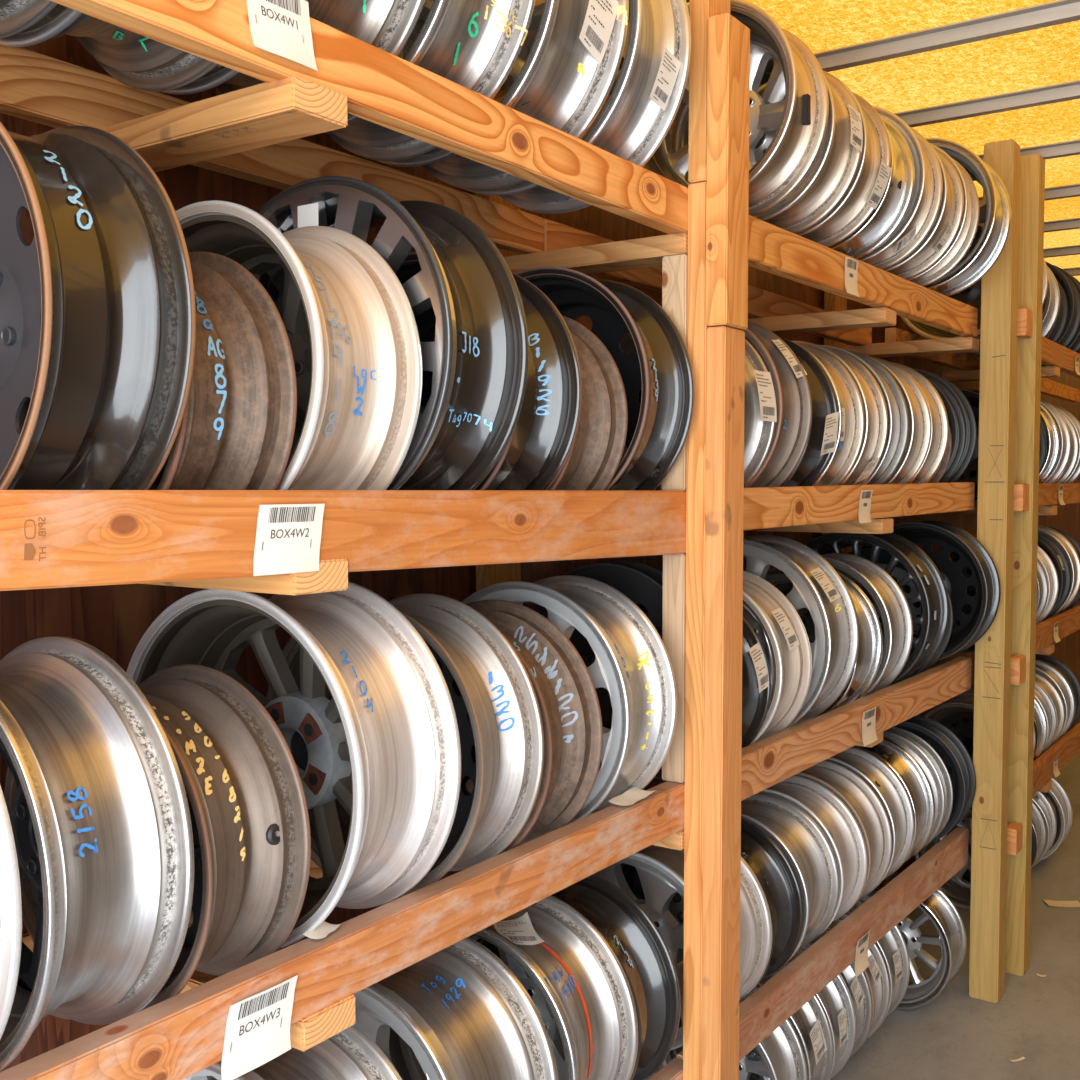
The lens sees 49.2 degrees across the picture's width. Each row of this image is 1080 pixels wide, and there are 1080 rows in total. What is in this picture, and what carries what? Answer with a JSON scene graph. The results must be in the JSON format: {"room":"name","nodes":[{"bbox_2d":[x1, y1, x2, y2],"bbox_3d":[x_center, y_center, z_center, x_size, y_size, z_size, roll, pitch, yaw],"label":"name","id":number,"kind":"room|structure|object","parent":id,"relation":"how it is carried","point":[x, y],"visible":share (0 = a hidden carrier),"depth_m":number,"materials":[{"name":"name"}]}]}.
{"room":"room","nodes":[
{"label":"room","id":0,"kind":"room"},
{"bbox_2d":[0,35,1079,1071],"bbox_3d":[2.198,-0.017,5.844,0.040,2.740,13.900,2,3,35],"label":"wall","id":1,"kind":"structure","parent":0,"point":[112,619],"depth_m":1.95,"materials":[{"name":"brown wood"}]},
{"bbox_2d":[814,0,1079,71],"bbox_3d":[1.506,-1.220,2.557,2.500,0.034,0.084,2,3,35],"label":"ceiling beam","id":2,"kind":"structure","parent":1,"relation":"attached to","point":[1060,11],"depth_m":2.88,"materials":[{"name":"grey metal"}]},
{"bbox_2d":[894,80,1079,127],"bbox_3d":[1.853,-1.243,3.056,2.500,0.034,0.084,2,3,35],"label":"ceiling beam","id":3,"kind":"structure","parent":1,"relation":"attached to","point":[1066,91],"depth_m":3.41,"materials":[{"name":"grey metal"}]},
{"bbox_2d":[978,139,1079,160],"bbox_3d":[2.199,-1.267,3.555,2.500,0.034,0.084,2,3,35],"label":"ceiling beam","id":4,"kind":"structure","parent":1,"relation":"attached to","point":[1067,148],"depth_m":3.88,"materials":[{"name":"grey metal"}]},
{"bbox_2d":[978,183,1079,206],"bbox_3d":[2.546,-1.291,4.054,2.500,0.034,0.084,2,3,35],"label":"trim","id":5,"kind":"structure","parent":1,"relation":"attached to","point":[1066,191],"depth_m":4.44,"materials":[{"name":"grey metal"}]},
{"bbox_2d":[1063,267,1079,275],"bbox_3d":[3.585,-1.362,5.552,2.500,0.034,0.084,2,3,35],"label":"trim","id":6,"kind":"structure","parent":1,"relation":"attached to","point":[1075,271],"depth_m":6.10,"materials":[{"name":"grey metal"}]},
{"bbox_2d":[687,0,1079,281],"bbox_3d":[3.256,-1.357,5.076,2.600,0.001,13.950,2,3,35],"label":"ceiling","id":7,"kind":"structure","parent":0,"point":[1050,55],"depth_m":3.18,"materials":[{"name":"yellow"}]},
{"bbox_2d":[1043,245,1079,257],"bbox_3d":[3.239,-1.338,5.053,2.500,0.034,0.084,2,3,35],"label":"ceiling beam","id":8,"kind":"structure","parent":7,"relation":"attached to","point":[1075,249],"depth_m":5.57,"materials":[{"name":"grey metal"}]},
{"bbox_2d":[1044,218,1079,232],"bbox_3d":[2.892,-1.314,4.554,2.500,0.034,0.084,2,3,35],"label":"ceiling beam","id":9,"kind":"structure","parent":7,"relation":"attached to","point":[1074,223],"depth_m":5.00,"materials":[{"name":"grey metal"}]},
{"bbox_2d":[830,751,1079,1079],"bbox_3d":[1.788,1.515,3.094,2.540,0.060,19.000,2,3,35],"label":"floor","id":10,"kind":"structure","parent":0,"point":[956,1035],"depth_m":3.62,"materials":[{"name":"grey concrete"}]},
{"bbox_2d":[0,0,1019,1079],"bbox_3d":[0.190,0.151,2.316,0.644,2.740,3.808,2,3,35],"label":"storage rack","id":11,"kind":"object","parent":10,"relation":"on","point":[702,510],"depth_m":1.74,"materials":[{"name":"brown wood"}]},
{"bbox_2d":[221,975,297,1079],"bbox_3d":[-0.312,0.546,1.320,0.008,0.080,0.116,2,3,35],"label":"paper tag","id":12,"kind":"object","parent":11,"relation":"attached to","point":[257,1032],"visible":1,"depth_m":1.32,"materials":[{"name":"white paper"}]},
{"bbox_2d":[246,0,317,70],"bbox_3d":[-0.286,-0.573,1.308,0.005,0.074,0.107,2,3,35],"label":"paper tag","id":13,"kind":"object","parent":11,"relation":"attached to","point":[282,28],"visible":1,"depth_m":1.31,"materials":[{"name":"white paper"}]},
{"bbox_2d":[253,504,324,575],"bbox_3d":[-0.283,-0.002,1.339,0.005,0.078,0.112,2,3,35],"label":"paper tag","id":14,"kind":"object","parent":11,"relation":"attached to","point":[288,536],"visible":1,"depth_m":1.34,"materials":[{"name":"white paper"}]},
{"bbox_2d":[303,921,340,938],"bbox_3d":[-0.265,0.479,1.449,0.030,0.006,0.050,1,3,18],"label":"paper scrap","id":15,"kind":"object","parent":11,"relation":"on","point":[324,928],"visible":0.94,"depth_m":1.45,"materials":[{"name":"white paper"}]},
{"bbox_2d":[609,787,656,805],"bbox_3d":[0.163,0.446,2.052,0.045,0.006,0.110,2,3,29],"label":"paper scrap","id":16,"kind":"object","parent":11,"relation":"on","point":[634,794],"visible":1,"depth_m":2.05,"materials":[{"name":"white paper"}]},
{"bbox_2d":[845,256,859,296],"bbox_3d":[0.736,-0.619,2.779,0.008,0.085,0.085,2,3,35],"label":"paper tag","id":17,"kind":"object","parent":11,"relation":"attached to","point":[851,265],"visible":1,"depth_m":2.78,"materials":[{"name":"beige paper"}]},
{"bbox_2d":[855,929,870,976],"bbox_3d":[0.814,1.038,2.968,0.009,0.085,0.115,2,3,35],"label":"paper tag","id":18,"kind":"object","parent":11,"relation":"attached to","point":[861,957],"visible":1,"depth_m":2.97,"materials":[{"name":"beige paper"}]},
{"bbox_2d":[858,490,872,522],"bbox_3d":[0.802,-0.083,2.899,0.008,0.080,0.105,2,3,35],"label":"paper tag","id":19,"kind":"object","parent":11,"relation":"attached to","point":[865,495],"visible":1,"depth_m":2.90,"materials":[{"name":"beige paper"}]},
{"bbox_2d":[862,707,877,746],"bbox_3d":[0.830,0.468,2.966,0.008,0.085,0.100,2,3,35],"label":"paper tag","id":20,"kind":"object","parent":11,"relation":"attached to","point":[869,736],"visible":1,"depth_m":2.97,"materials":[{"name":"beige paper"}]},
{"bbox_2d":[644,987,807,1079],"bbox_3d":[0.420,1.284,2.864,0.420,0.420,0.160,2,3,35],"label":"wheel rim","id":21,"kind":"object","parent":10,"relation":"on","point":[781,1057],"visible":0.23,"depth_m":2.81,"materials":[{"name":"silver metal"}]},
{"bbox_2d":[669,964,833,1079],"bbox_3d":[0.516,1.275,3.002,0.424,0.424,0.156,2,3,35],"label":"wheel rim","id":22,"kind":"object","parent":10,"relation":"on","point":[810,1023],"visible":0.26,"depth_m":2.94,"materials":[{"name":"silver metal"}]},
{"bbox_2d":[749,943,855,1079],"bbox_3d":[0.607,1.269,3.133,0.424,0.424,0.156,2,3,35],"label":"wheel rim","id":23,"kind":"object","parent":10,"relation":"on","point":[835,999],"visible":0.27,"depth_m":3.07,"materials":[{"name":"silver metal"}]},
{"bbox_2d":[810,929,871,1057],"bbox_3d":[0.692,1.265,3.256,0.420,0.420,0.136,2,3,35],"label":"wheel rim","id":24,"kind":"object","parent":10,"relation":"on","point":[858,988],"visible":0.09,"depth_m":3.18,"materials":[{"name":"silver metal"}]},
{"bbox_2d":[827,913,889,1047],"bbox_3d":[0.768,1.258,3.365,0.424,0.424,0.142,2,3,35],"label":"wheel rim","id":25,"kind":"object","parent":10,"relation":"on","point":[876,973],"visible":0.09,"depth_m":3.29,"materials":[{"name":"silver metal"}]},
{"bbox_2d":[846,895,909,1027],"bbox_3d":[0.860,1.252,3.498,0.424,0.424,0.165,2,3,35],"label":"wheel rim","id":26,"kind":"object","parent":10,"relation":"on","point":[892,946],"visible":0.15,"depth_m":3.44,"materials":[{"name":"silver metal"}]},
{"bbox_2d":[868,872,966,1008],"bbox_3d":[1.132,1.262,3.733,0.380,0.380,0.170,2,3,35],"label":"wheel rim","id":27,"kind":"object","parent":10,"relation":"on","point":[937,907],"visible":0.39,"depth_m":3.68,"materials":[{"name":"silver metal"}]},
{"bbox_2d":[914,806,971,909],"bbox_3d":[1.669,1.217,4.577,0.390,0.390,0.162,2,3,35],"label":"wheel rim","id":28,"kind":"object","parent":10,"relation":"on","point":[960,896],"visible":0.16,"depth_m":4.61,"materials":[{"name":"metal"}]},
{"bbox_2d":[885,154,1079,975],"bbox_3d":[2.289,0.033,5.335,0.571,2.688,3.435,2,3,35],"label":"storage rack","id":29,"kind":"object","parent":10,"relation":"on","point":[1032,498],"depth_m":4.27,"materials":[{"name":"brown wood"}]},
{"bbox_2d":[1053,755,1059,776],"bbox_3d":[2.131,0.930,4.863,0.013,0.080,0.090,2,3,35],"label":"paper tag","id":30,"kind":"object","parent":29,"relation":"attached to","point":[1056,772],"visible":1,"depth_m":4.86,"materials":[{"name":"beige paper"}]},
{"bbox_2d":[1053,621,1060,642],"bbox_3d":[2.103,0.373,4.795,0.013,0.080,0.090,2,3,35],"label":"paper tag","id":31,"kind":"object","parent":29,"relation":"attached to","point":[1055,634],"visible":1,"depth_m":4.79,"materials":[{"name":"beige paper"}]},
{"bbox_2d":[1058,485,1065,504],"bbox_3d":[2.126,-0.183,4.802,0.013,0.080,0.090,2,3,35],"label":"paper tag","id":32,"kind":"object","parent":29,"relation":"attached to","point":[1060,490],"visible":1,"depth_m":4.80,"materials":[{"name":"beige paper"}]},
{"bbox_2d":[1075,356,1079,374],"bbox_3d":[2.285,-0.738,5.006,0.013,0.080,0.090,2,3,35],"label":"paper tag","id":33,"kind":"object","parent":29,"relation":"attached to","point":[1077,358],"visible":1,"depth_m":5.00,"materials":[{"name":"beige paper"}]},
{"bbox_2d":[948,819,1036,888],"bbox_3d":[1.778,1.217,4.733,0.376,0.376,0.162,2,3,35],"label":"wheel rim","id":34,"kind":"object","parent":10,"relation":"on","point":[967,875],"visible":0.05,"depth_m":4.73,"materials":[{"name":"grey metal"}]},
{"bbox_2d":[968,802,1045,870],"bbox_3d":[1.874,1.210,4.873,0.376,0.376,0.162,2,3,35],"label":"wheel rim","id":35,"kind":"object","parent":10,"relation":"on","point":[1038,824],"visible":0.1,"depth_m":4.83,"materials":[{"name":"silver metal"}]},
{"bbox_2d":[1010,1057,1024,1061],"bbox_3d":[1.349,1.469,3.336,0.050,0.006,0.010,-1,3,-23],"label":"paper scrap","id":36,"kind":"object","parent":10,"relation":"on","point":[1021,1058],"visible":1,"depth_m":3.34,"materials":[{"name":"beige paper"}]},
{"bbox_2d":[1031,792,1056,867],"bbox_3d":[1.975,1.204,5.000,0.376,0.376,0.149,2,3,35],"label":"wheel rim","id":37,"kind":"object","parent":10,"relation":"on","point":[1041,802],"visible":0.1,"depth_m":4.94,"materials":[{"name":"silver metal"}]},
{"bbox_2d":[1040,777,1072,860],"bbox_3d":[2.093,1.191,5.135,0.390,0.390,0.162,2,3,35],"label":"wheel rim","id":38,"kind":"object","parent":10,"relation":"on","point":[1057,795],"visible":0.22,"depth_m":5.07,"materials":[{"name":"silver metal"}]},
{"bbox_2d":[1043,899,1079,906],"bbox_3d":[2.029,1.410,4.579,0.130,0.006,0.070,0,3,6],"label":"paper scrap","id":39,"kind":"object","parent":10,"relation":"on","point":[1076,903],"visible":1,"depth_m":4.58,"materials":[{"name":"beige paper"}]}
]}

